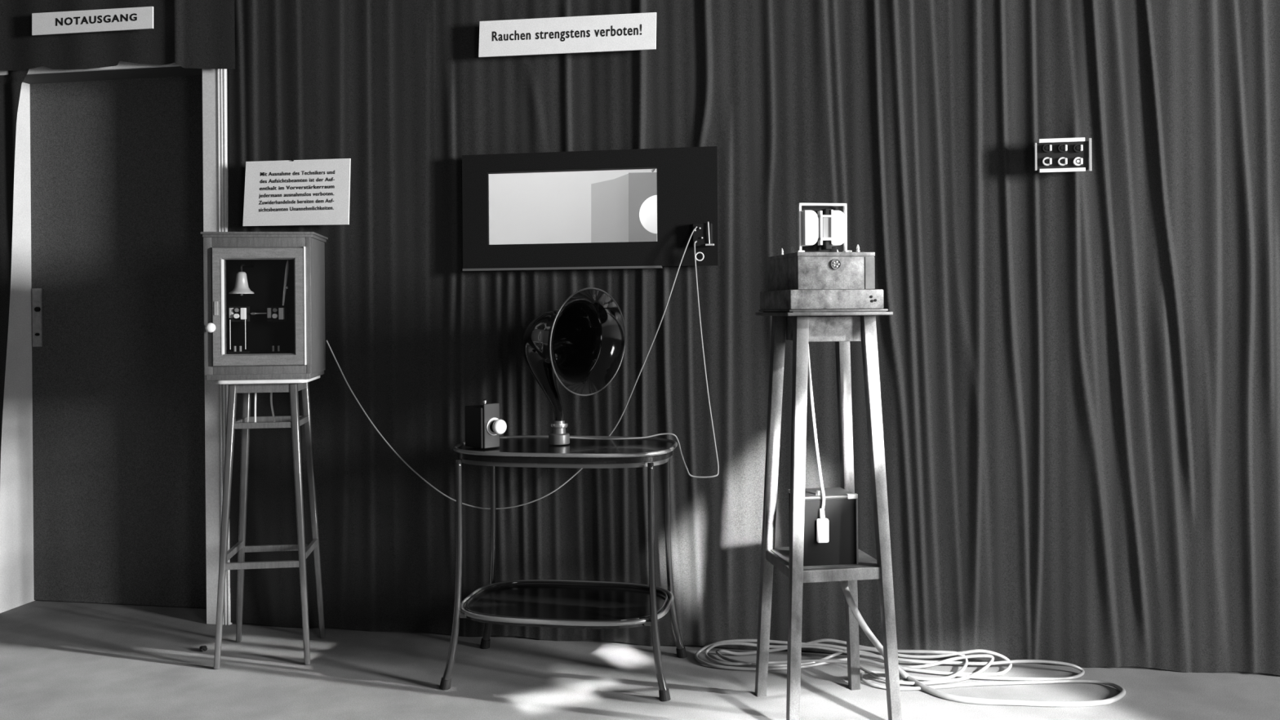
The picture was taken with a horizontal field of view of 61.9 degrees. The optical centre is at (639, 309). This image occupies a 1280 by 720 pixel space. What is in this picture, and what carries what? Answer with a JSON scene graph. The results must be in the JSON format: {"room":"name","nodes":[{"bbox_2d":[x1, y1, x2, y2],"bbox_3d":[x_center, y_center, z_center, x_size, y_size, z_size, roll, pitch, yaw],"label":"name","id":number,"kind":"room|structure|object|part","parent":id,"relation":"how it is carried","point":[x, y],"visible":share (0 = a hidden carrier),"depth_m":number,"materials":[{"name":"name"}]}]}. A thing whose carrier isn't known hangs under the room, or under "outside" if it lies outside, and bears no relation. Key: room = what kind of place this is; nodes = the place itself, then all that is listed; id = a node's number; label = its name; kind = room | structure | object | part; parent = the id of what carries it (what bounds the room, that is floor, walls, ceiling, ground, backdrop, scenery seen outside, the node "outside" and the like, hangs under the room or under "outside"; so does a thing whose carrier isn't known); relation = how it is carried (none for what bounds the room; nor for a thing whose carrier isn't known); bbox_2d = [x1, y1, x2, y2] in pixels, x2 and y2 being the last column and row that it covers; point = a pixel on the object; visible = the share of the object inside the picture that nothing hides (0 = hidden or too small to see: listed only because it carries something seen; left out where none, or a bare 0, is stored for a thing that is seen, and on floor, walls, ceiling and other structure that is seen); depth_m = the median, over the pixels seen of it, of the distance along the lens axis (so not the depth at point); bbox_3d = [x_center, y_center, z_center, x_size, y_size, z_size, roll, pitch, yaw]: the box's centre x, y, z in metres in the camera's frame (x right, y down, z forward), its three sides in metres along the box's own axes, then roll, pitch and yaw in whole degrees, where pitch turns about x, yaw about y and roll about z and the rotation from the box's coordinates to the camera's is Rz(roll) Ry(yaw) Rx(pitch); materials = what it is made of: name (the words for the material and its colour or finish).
{"room":"radio broadcasting studio","nodes":[
{"label":"radio broadcasting studio","id":0,"kind":"room"},
{"bbox_2d":[488,168,657,244],"bbox_3d":[0.193,-0.322,4.825,3.300,2.500,1.730,0,0,10],"label":"wall","id":1,"kind":"structure","parent":0,"point":[553,206],"depth_m":5.79,"materials":[{"name":"white paint"}]},
{"bbox_2d":[591,173,628,242],"bbox_3d":[-0.146,-0.179,5.386,0.203,1.002,0.050,0,0,10],"label":"wall","id":2,"kind":"structure","parent":0,"point":[609,198],"depth_m":5.36,"materials":[{"name":"grey paint"}]},
{"bbox_2d":[0,600,1279,719],"bbox_3d":[0.010,1.230,3.000,11.000,0.100,9.000,0,0,0],"label":"floor","id":3,"kind":"structure","parent":0,"point":[60,660],"depth_m":3.37,"materials":[{"name":"grey concrete"}]},
{"bbox_2d":[199,645,207,652],"bbox_3d":[-1.522,1.183,3.719,0.028,0.019,0.028,0,0,-17],"label":"scrap","id":4,"kind":"object","parent":3,"relation":"on","point":[202,648],"visible":1,"depth_m":3.71,"materials":[{"name":"black"}]},
{"bbox_2d":[213,375,325,669],"bbox_3d":[-1.278,0.713,3.696,0.310,0.955,0.308,0,0,-7],"label":"stand","id":5,"kind":"object","parent":3,"relation":"on","point":[295,420],"visible":0.92,"depth_m":3.59,"materials":[{"name":"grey wood"}]},
{"bbox_3d":[-1.385,0.720,3.564,0.032,0.942,0.093,0,0,43],"label":"leg","id":6,"kind":"part","parent":5,"relation":"part of","materials":[{"name":"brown wood"}]},
{"bbox_3d":[-1.413,0.720,3.799,0.093,0.942,0.032,0,0,33],"label":"leg","id":7,"kind":"part","parent":5,"relation":"part of","materials":[{"name":"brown wood"}]},
{"bbox_2d":[200,231,328,380],"bbox_3d":[-1.284,-0.011,3.670,0.364,0.493,0.311,0,0,-7],"label":"display cabinet","id":8,"kind":"object","parent":5,"relation":"on","point":[303,335],"visible":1,"depth_m":3.56,"materials":[{"name":"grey wood"}]},
{"bbox_3d":[-1.413,0.061,3.512,0.033,0.033,0.030,0,0,-7],"label":"knob","id":9,"kind":"part","parent":8,"relation":"part of","materials":[{"name":"white ceramic"}]},
{"bbox_2d":[227,306,251,353],"bbox_3d":[-1.368,0.069,3.643,0.068,0.159,0.046,0,0,-7],"label":"switch","id":10,"kind":"object","parent":8,"relation":"in","point":[237,313],"visible":1,"depth_m":3.63,"materials":[{"name":"black"}]},
{"bbox_3d":[-1.395,0.086,3.632,0.004,0.102,0.003,0,0,-7],"label":"stem","id":11,"kind":"part","parent":10,"relation":"part of","materials":[{"name":"silver metal"}]},
{"bbox_3d":[-1.392,0.013,3.636,0.012,0.035,0.018,0,0,-7],"label":"contact post","id":12,"kind":"part","parent":10,"relation":"part of","materials":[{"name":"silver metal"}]},
{"bbox_3d":[-1.352,0.015,3.640,0.016,0.040,0.020,0,0,-7],"label":"contact post","id":13,"kind":"part","parent":10,"relation":"part of","materials":[{"name":"silver metal"}]},
{"bbox_3d":[-1.346,0.086,3.638,0.004,0.102,0.003,0,0,-7],"label":"stem","id":14,"kind":"part","parent":10,"relation":"part of","materials":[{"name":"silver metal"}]},
{"bbox_2d":[228,263,254,296],"bbox_3d":[-1.365,-0.101,3.694,0.082,0.112,0.196,0,0,-7],"label":"bell","id":15,"kind":"object","parent":8,"relation":"attached to","point":[241,286],"visible":1,"depth_m":3.62,"materials":[{"name":"silver metal"}]},
{"bbox_3d":[-1.268,-0.009,3.553,0.300,0.396,0.024,0,0,-7],"label":"door","id":16,"kind":"part","parent":8,"relation":"part of","materials":[{"name":"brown wood"}]},
{"bbox_3d":[-1.288,-0.249,3.684,0.364,0.018,0.283,0,0,-7],"label":"cornice","id":17,"kind":"part","parent":8,"relation":"part of","materials":[{"name":"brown wood"}]},
{"bbox_2d":[266,306,288,352],"bbox_3d":[-1.244,0.069,3.658,0.068,0.159,0.046,0,0,-7],"label":"switch","id":18,"kind":"object","parent":8,"relation":"in","point":[274,313],"visible":1,"depth_m":3.65,"materials":[{"name":"black metal"}]},
{"bbox_2d":[250,312,266,315],"bbox_3d":[-1.303,0.015,3.644,0.052,0.009,0.009,0,0,-7],"label":"rod","id":19,"kind":"object","parent":18,"relation":"attached to","point":[251,313],"visible":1,"depth_m":3.64,"materials":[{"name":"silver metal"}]},
{"bbox_3d":[-1.268,0.013,3.651,0.012,0.035,0.018,0,0,-7],"label":"contact post","id":20,"kind":"part","parent":18,"relation":"part of","materials":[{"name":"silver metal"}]},
{"bbox_3d":[-1.228,0.015,3.655,0.016,0.040,0.020,0,0,-7],"label":"contact post","id":21,"kind":"part","parent":18,"relation":"part of","materials":[{"name":"grey metal"}]},
{"bbox_2d":[282,260,288,305],"bbox_3d":[-1.212,-0.090,3.648,0.023,0.156,0.015,0,0,-7],"label":"lever","id":22,"kind":"object","parent":18,"relation":"attached to","point":[285,287],"visible":1,"depth_m":3.65,"materials":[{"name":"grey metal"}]},
{"bbox_2d":[325,226,697,509],"bbox_3d":[-0.457,0.212,3.728,1.328,0.978,0.058,0,0,8],"label":"cord","id":23,"kind":"object","parent":8,"relation":"attached to","point":[371,421],"visible":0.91,"depth_m":3.72,"materials":[{"name":"grey plastic"}]},
{"bbox_3d":[-1.143,0.718,3.594,0.093,0.942,0.032,0,0,33],"label":"leg","id":24,"kind":"part","parent":5,"relation":"part of","materials":[{"name":"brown wood"}]},
{"bbox_3d":[-1.172,0.718,3.828,0.032,0.942,0.093,0,0,43],"label":"leg","id":25,"kind":"part","parent":5,"relation":"part of","materials":[{"name":"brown wood"}]},
{"bbox_2d":[439,435,687,702],"bbox_3d":[-0.236,0.812,3.478,0.730,0.746,0.489,0,0,10],"label":"side table","id":26,"kind":"object","parent":3,"relation":"on","point":[546,603],"visible":0.98,"depth_m":3.38,"materials":[{"name":"metal"},{"name":"dark glass"},{"name":"rubber"}]},
{"bbox_3d":[-0.591,0.825,3.342,0.071,0.704,0.025,0,0,-18],"label":"leg","id":27,"kind":"part","parent":26,"relation":"part of","materials":[{"name":"grey metal"}]},
{"bbox_2d":[464,399,506,448],"bbox_3d":[-0.494,0.366,3.425,0.074,0.152,0.135,0,0,-42],"label":"instrument box","id":28,"kind":"object","parent":26,"relation":"on","point":[484,426],"visible":1,"depth_m":3.40,"materials":[{"name":"black metal"}]},
{"bbox_3d":[-0.474,0.371,3.403,0.060,0.142,0.007,0,0,-42],"label":"panel","id":29,"kind":"part","parent":28,"relation":"part of","materials":[{"name":"black metal"}]},
{"bbox_3d":[-0.450,0.374,3.395,0.049,0.049,0.031,0,0,-42],"label":"knob","id":30,"kind":"part","parent":28,"relation":"part of","materials":[{"name":"white plastic"}]},
{"bbox_3d":[-0.527,0.824,3.721,0.071,0.704,0.025,0,0,37],"label":"leg","id":31,"kind":"part","parent":26,"relation":"part of","materials":[{"name":"grey metal"}]},
{"bbox_2d":[463,583,669,629],"bbox_3d":[-0.235,0.963,3.478,0.664,0.010,0.470,0,0,9],"label":"shelf","id":32,"kind":"object","parent":26,"relation":"on","point":[566,606],"depth_m":3.45,"materials":[{"name":"black glass"}]},
{"bbox_2d":[522,287,626,444],"bbox_3d":[-0.263,0.185,3.547,0.296,0.510,0.354,0,0,42],"label":"loudspeaker","id":33,"kind":"object","parent":26,"relation":"on","point":[581,344],"visible":1,"depth_m":3.54,"materials":[{"name":"black paint"}]},
{"bbox_3d":[0.054,0.819,3.235,0.071,0.704,0.025,0,0,37],"label":"leg","id":34,"kind":"part","parent":26,"relation":"part of","materials":[{"name":"grey metal"}]},
{"bbox_3d":[0.118,0.819,3.614,0.071,0.704,0.025,0,0,-18],"label":"leg","id":35,"kind":"part","parent":26,"relation":"part of","materials":[{"name":"grey metal"}]},
{"bbox_2d":[755,308,902,719],"bbox_3d":[0.538,0.588,3.123,0.330,1.176,0.350,0,0,-9],"label":"wooden stand","id":36,"kind":"object","parent":3,"relation":"on","point":[802,326],"visible":0.91,"depth_m":3.01,"materials":[{"name":"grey wood"}]},
{"bbox_3d":[0.397,0.598,3.233,0.120,1.158,0.049,0,0,40],"label":"leg","id":37,"kind":"part","parent":36,"relation":"part of","materials":[{"name":"grey wood"}]},
{"bbox_3d":[0.440,0.598,2.973,0.049,1.158,0.120,0,0,31],"label":"leg","id":38,"kind":"part","parent":36,"relation":"part of","materials":[{"name":"grey wood"}]},
{"bbox_2d":[808,343,825,509],"bbox_3d":[0.495,0.336,3.010,0.053,0.476,0.013,0,0,29],"label":"cord","id":39,"kind":"object","parent":36,"relation":"hanging from","point":[809,362],"visible":0.91,"depth_m":3.01,"materials":[{"name":"grey plastic"}]},
{"bbox_2d":[816,508,828,542],"bbox_3d":[0.514,0.609,3.001,0.034,0.096,0.016,0,0,-9],"label":"connector","id":40,"kind":"object","parent":39,"relation":"hanging from","point":[822,523],"visible":1,"depth_m":2.99,"materials":[{"name":"white plastic"}]},
{"bbox_2d":[760,288,883,309],"bbox_3d":[0.524,-0.028,3.115,0.272,0.055,0.312,0,0,-9],"label":"box","id":41,"kind":"object","parent":36,"relation":"on","point":[840,299],"visible":0.99,"depth_m":2.97,"materials":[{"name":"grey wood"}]},
{"bbox_2d":[766,244,875,291],"bbox_3d":[0.522,-0.118,3.110,0.226,0.126,0.307,0,0,-9],"label":"box","id":42,"kind":"object","parent":41,"relation":"on","point":[793,270],"visible":0.99,"depth_m":2.97,"materials":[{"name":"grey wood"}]},
{"bbox_3d":[0.521,-0.153,3.112,0.226,0.012,0.303,0,0,-9],"label":"lid","id":43,"kind":"part","parent":42,"relation":"part of","materials":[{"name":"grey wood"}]},
{"bbox_2d":[795,202,852,252],"bbox_3d":[0.517,-0.229,2.995,0.158,0.139,0.064,0,0,-9],"label":"microphone","id":44,"kind":"object","parent":42,"relation":"on","point":[820,229],"visible":0.94,"depth_m":2.97,"materials":[{"name":"white metal"}]},
{"bbox_2d":[830,258,841,269],"bbox_3d":[0.544,-0.125,2.963,0.031,0.031,0.005,0,0,-9],"label":"knob","id":45,"kind":"object","parent":42,"relation":"attached to","point":[835,264],"depth_m":2.96,"materials":[{"name":"grey metal"}]},
{"bbox_2d":[787,487,858,566],"bbox_3d":[0.527,0.620,3.087,0.164,0.210,0.141,0,0,-9],"label":"box","id":46,"kind":"object","parent":36,"relation":"on","point":[841,507],"visible":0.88,"depth_m":3.02,"materials":[{"name":"black metal"}]},
{"bbox_3d":[0.527,0.534,3.088,0.164,0.010,0.139,0,0,-9],"label":"lid","id":47,"kind":"part","parent":46,"relation":"part of","materials":[{"name":"grey metal"}]},
{"bbox_3d":[0.603,0.532,3.035,0.030,0.013,0.014,0,0,-9],"label":"corner plate","id":48,"kind":"part","parent":46,"relation":"part of","materials":[{"name":"metal"}]},
{"bbox_2d":[770,547,877,569],"bbox_3d":[0.539,0.731,3.123,0.253,0.012,0.271,0,0,-9],"label":"shelf","id":49,"kind":"object","parent":36,"relation":"attached to","point":[780,557],"depth_m":3.06,"materials":[{"name":"grey wood"}]},
{"bbox_3d":[0.635,0.596,3.273,0.049,1.158,0.120,0,0,31],"label":"leg","id":50,"kind":"part","parent":36,"relation":"part of","materials":[{"name":"grey wood"}]},
{"bbox_3d":[0.679,0.596,3.012,0.120,1.158,0.049,0,0,40],"label":"leg","id":51,"kind":"part","parent":36,"relation":"part of","materials":[{"name":"grey wood"}]},
{"bbox_2d":[694,581,1125,706],"bbox_3d":[0.800,0.942,3.269,1.335,0.466,0.526,0,0,10],"label":"cable","id":52,"kind":"object","parent":3,"relation":"on","point":[781,664],"visible":0.82,"depth_m":3.41,"materials":[{"name":"grey rubber"}]},
{"bbox_2d":[628,172,657,241],"bbox_3d":[0.107,-0.181,5.288,0.333,0.995,0.050,0,0,10],"label":"wall","id":53,"kind":"structure","parent":0,"point":[642,185],"depth_m":5.28,"materials":[{"name":"grey paint"}]},
{"bbox_2d":[639,195,657,239],"bbox_3d":[0.089,0.179,4.861,0.178,1.401,0.061,0,0,10],"label":"lampshade","id":54,"kind":"object","parent":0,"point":[648,210],"visible":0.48,"depth_m":4.84,"materials":[{"name":"white glass"}]},
{"bbox_2d":[22,66,1279,675],"bbox_3d":[-0.277,-0.268,3.920,7.800,2.900,0.220,0,0,10],"label":"wall","id":55,"kind":"structure","parent":0,"point":[175,71],"depth_m":4.18,"materials":[{"name":"grey paint"}]},
{"bbox_2d":[0,69,28,470],"bbox_3d":[-2.831,0.020,4.259,1.050,2.350,0.020,0,0,10],"label":"curtain","id":56,"kind":"object","parent":55,"relation":"hanging from","point":[11,83],"visible":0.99,"depth_m":4.20,"materials":[{"name":"fabric"}]},
{"bbox_2d":[0,61,231,625],"bbox_3d":[-2.073,0.088,4.229,1.087,2.217,0.222,0,0,10],"label":"trim","id":57,"kind":"structure","parent":55,"relation":"attached to","point":[16,489],"depth_m":4.26,"materials":[{"name":"white paint"}]},
{"bbox_3d":[-1.603,0.100,4.041,0.096,2.187,0.022,0,0,10],"label":"casing","id":58,"kind":"part","parent":57,"relation":"part of","materials":[{"name":"white paint"}]},
{"bbox_2d":[0,0,235,70],"bbox_3d":[-2.517,-1.219,4.163,2.042,0.661,0.021,0,0,11],"label":"curtain valance","id":59,"kind":"object","parent":55,"relation":"hanging from","point":[188,33],"visible":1,"depth_m":4.07,"materials":[{"name":"fabric"}]},
{"bbox_2d":[31,6,153,35],"bbox_3d":[-2.085,-1.098,4.060,0.515,0.086,0.007,0,0,10],"label":"exit sign","id":60,"kind":"object","parent":59,"relation":"attached to","point":[142,17],"visible":1,"depth_m":4.06,"materials":[{"name":"white"}]},
{"bbox_2d":[30,75,206,608],"bbox_3d":[-2.058,0.131,4.316,0.899,2.123,0.065,0,0,10],"label":"door","id":61,"kind":"structure","parent":55,"relation":"in","point":[117,171],"depth_m":4.32,"materials":[{"name":"wood"}]},
{"bbox_3d":[-2.474,0.034,4.380,0.040,0.239,0.010,0,0,10],"label":"lock plate","id":62,"kind":"part","parent":61,"relation":"part of","materials":[{"name":"metal"}]},
{"bbox_2d":[462,146,718,271],"bbox_3d":[-0.182,-0.347,3.757,0.920,0.413,0.066,0,0,10],"label":"window","id":63,"kind":"structure","parent":55,"relation":"in","point":[687,176],"depth_m":3.71,"materials":[{"name":"black painted wood"},{"name":"clear glass"}]},
{"bbox_3d":[-0.277,-0.144,3.755,0.718,0.008,0.026,0,0,10],"label":"sill","id":64,"kind":"part","parent":63,"relation":"part of","materials":[{"name":"grey wood"}]},
{"bbox_2d":[695,252,704,261],"bbox_3d":[0.202,-0.179,3.619,0.032,0.032,0.005,0,0,11],"label":"ring","id":65,"kind":"object","parent":63,"relation":"attached to","point":[696,259],"visible":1,"depth_m":3.62,"materials":[{"name":"white metal"}]},
{"bbox_2d":[692,222,714,246],"bbox_3d":[0.217,-0.256,3.636,0.074,0.082,0.036,0,0,10],"label":"wall socket","id":66,"kind":"object","parent":63,"relation":"attached to","point":[703,233],"visible":0.99,"depth_m":3.63,"materials":[{"name":"black plastic"}]},
{"bbox_2d":[569,240,719,478],"bbox_3d":[0.014,0.169,3.539,0.514,0.802,0.078,0,0,-17],"label":"cord","id":67,"kind":"object","parent":66,"relation":"attached to","point":[674,435],"visible":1,"depth_m":3.61,"materials":[{"name":"grey plastic"}]},
{"bbox_3d":[0.233,-0.258,3.618,0.008,0.078,0.006,0,0,10],"label":"lever","id":68,"kind":"part","parent":66,"relation":"part of","materials":[{"name":"silver metal"}]},
{"bbox_2d":[228,0,1279,675],"bbox_3d":[0.865,-0.203,3.579,5.031,2.748,0.032,0,0,10],"label":"curtain","id":69,"kind":"object","parent":55,"relation":"hanging from","point":[1079,371],"visible":0.82,"depth_m":3.62,"materials":[{"name":"fabric"}]},
{"bbox_2d":[242,158,351,226],"bbox_3d":[-1.265,-0.431,3.924,0.428,0.247,0.011,0,0,10],"label":"notice sign","id":70,"kind":"object","parent":69,"relation":"attached to","point":[310,192],"visible":1,"depth_m":3.92,"materials":[{"name":"white paper"}]},
{"bbox_2d":[478,12,656,57],"bbox_3d":[-0.259,-0.962,3.744,0.642,0.132,0.007,0,0,10],"label":"wall sign","id":71,"kind":"object","parent":69,"relation":"attached to","point":[632,31],"visible":1,"depth_m":3.74,"materials":[{"name":"white paper"}]},
{"bbox_2d":[1034,137,1091,173],"bbox_3d":[1.360,-0.495,3.439,0.173,0.108,0.044,0,0,10],"label":"panel","id":72,"kind":"object","parent":69,"relation":"attached to","point":[1056,154],"visible":1,"depth_m":3.43,"materials":[{"name":"black plastic"}]},
{"bbox_2d":[1042,156,1051,165],"bbox_3d":[1.310,-0.476,3.434,0.029,0.027,0.020,0,0,0],"label":"socket","id":73,"kind":"object","parent":72,"relation":"attached to","point":[1046,161],"depth_m":3.43,"materials":[{"name":"white plastic"}]},
{"bbox_2d":[1042,143,1051,152],"bbox_3d":[1.310,-0.519,3.433,0.029,0.027,0.020,0,0,0],"label":"socket","id":74,"kind":"object","parent":72,"relation":"attached to","point":[1046,148],"depth_m":3.43,"materials":[{"name":"black plastic"}]},
{"bbox_2d":[1057,156,1066,165],"bbox_3d":[1.356,-0.475,3.425,0.029,0.027,0.020,0,0,0],"label":"socket","id":75,"kind":"object","parent":72,"relation":"attached to","point":[1062,161],"depth_m":3.42,"materials":[{"name":"white plastic"}]},
{"bbox_2d":[1057,143,1066,152],"bbox_3d":[1.356,-0.517,3.425,0.029,0.027,0.020,0,0,0],"label":"socket","id":76,"kind":"object","parent":72,"relation":"attached to","point":[1062,148],"depth_m":3.42,"materials":[{"name":"black plastic"}]},
{"bbox_2d":[1073,156,1082,165],"bbox_3d":[1.402,-0.473,3.417,0.029,0.027,0.020,0,0,0],"label":"socket","id":77,"kind":"object","parent":72,"relation":"attached to","point":[1077,161],"depth_m":3.41,"materials":[{"name":"white plastic"}]},
{"bbox_2d":[1073,143,1082,152],"bbox_3d":[1.402,-0.516,3.417,0.029,0.027,0.020,0,0,0],"label":"socket","id":78,"kind":"object","parent":72,"relation":"attached to","point":[1077,148],"depth_m":3.41,"materials":[{"name":"black plastic"}]}
]}

